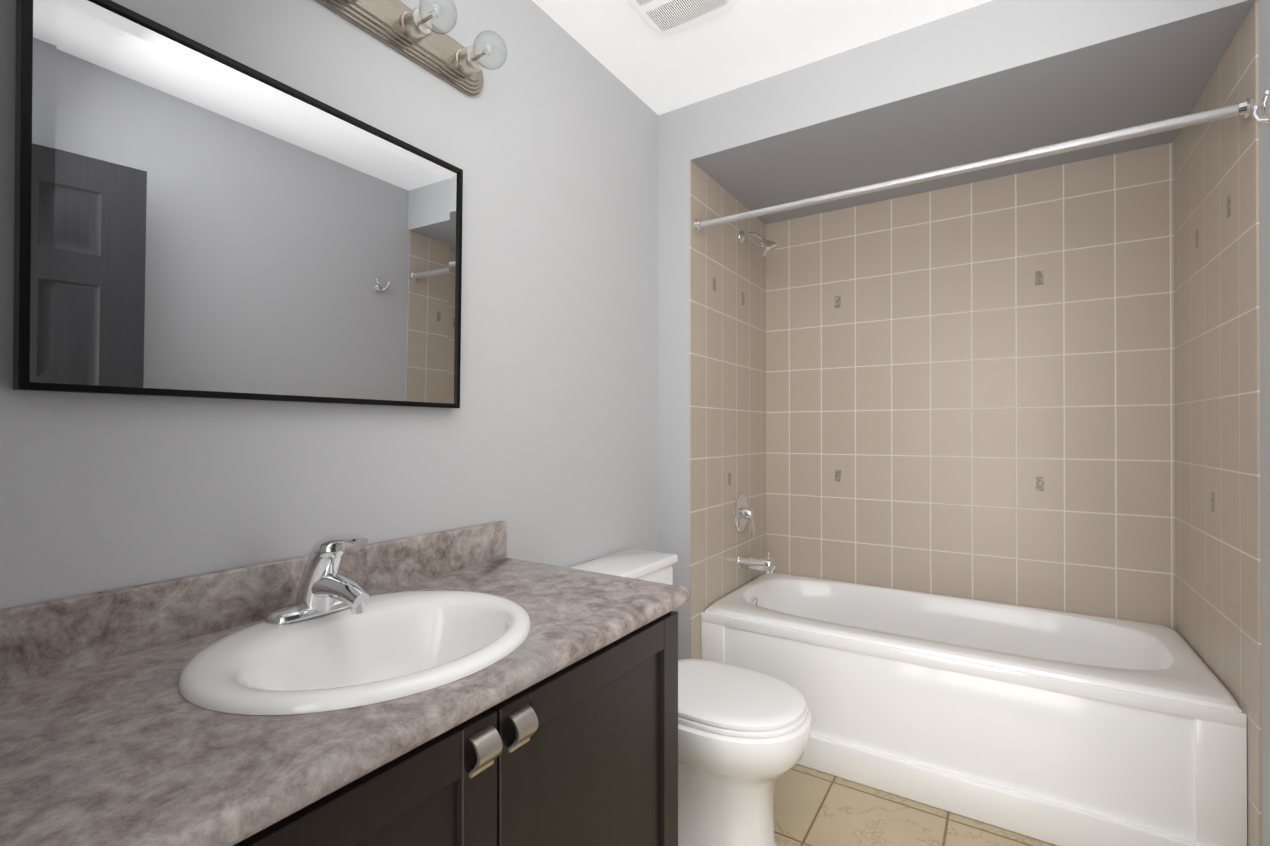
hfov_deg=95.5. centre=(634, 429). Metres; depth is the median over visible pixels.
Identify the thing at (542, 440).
wall
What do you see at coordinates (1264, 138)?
wall
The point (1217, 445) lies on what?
wall tile
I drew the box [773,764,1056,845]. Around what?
floor
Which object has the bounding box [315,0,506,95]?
sconce
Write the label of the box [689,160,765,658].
wall tile
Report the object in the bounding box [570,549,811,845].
toilet
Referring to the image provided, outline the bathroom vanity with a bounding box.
[0,521,689,845]
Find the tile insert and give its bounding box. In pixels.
[713,195,1230,511]
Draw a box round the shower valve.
[734,494,754,536]
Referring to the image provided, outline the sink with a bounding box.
[178,590,530,714]
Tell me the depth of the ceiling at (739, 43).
1.84 m
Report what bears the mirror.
attached to the wall at (542, 440)
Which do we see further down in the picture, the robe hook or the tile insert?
the tile insert
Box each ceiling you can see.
[532,0,991,114]
[689,0,1256,223]
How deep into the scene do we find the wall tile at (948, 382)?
2.38 m
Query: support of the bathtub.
on the floor
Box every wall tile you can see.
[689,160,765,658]
[766,142,1174,629]
[1174,0,1261,845]
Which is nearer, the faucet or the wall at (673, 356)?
the faucet
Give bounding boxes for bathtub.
[701,572,1246,845]
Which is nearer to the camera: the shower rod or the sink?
the sink
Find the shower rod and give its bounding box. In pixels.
[693,96,1253,231]
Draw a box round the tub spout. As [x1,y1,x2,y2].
[737,552,775,573]
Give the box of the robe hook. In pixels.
[1252,89,1269,123]
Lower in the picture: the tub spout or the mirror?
the tub spout
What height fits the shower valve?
0.184 m
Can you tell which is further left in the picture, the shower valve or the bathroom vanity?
the bathroom vanity
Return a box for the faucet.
[265,534,369,624]
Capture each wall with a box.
[0,0,657,609]
[658,105,689,659]
[1258,0,1269,845]
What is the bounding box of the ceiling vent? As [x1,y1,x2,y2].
[626,0,735,34]
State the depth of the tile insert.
2.29 m
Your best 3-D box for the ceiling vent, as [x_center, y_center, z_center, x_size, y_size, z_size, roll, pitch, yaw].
[0.113,-1.240,1.628,0.280,0.017,0.313,0,0,33]
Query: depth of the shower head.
2.57 m
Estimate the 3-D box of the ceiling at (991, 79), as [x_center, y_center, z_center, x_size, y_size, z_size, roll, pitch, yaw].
[1.078,-1.141,2.147,1.534,0.213,0.827,0,0,33]
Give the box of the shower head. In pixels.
[739,230,777,256]
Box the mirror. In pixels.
[13,0,462,407]
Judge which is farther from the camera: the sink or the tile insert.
the tile insert
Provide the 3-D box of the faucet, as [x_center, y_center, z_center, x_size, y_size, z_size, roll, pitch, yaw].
[-0.529,0.254,1.012,0.179,0.150,0.160,0,0,33]

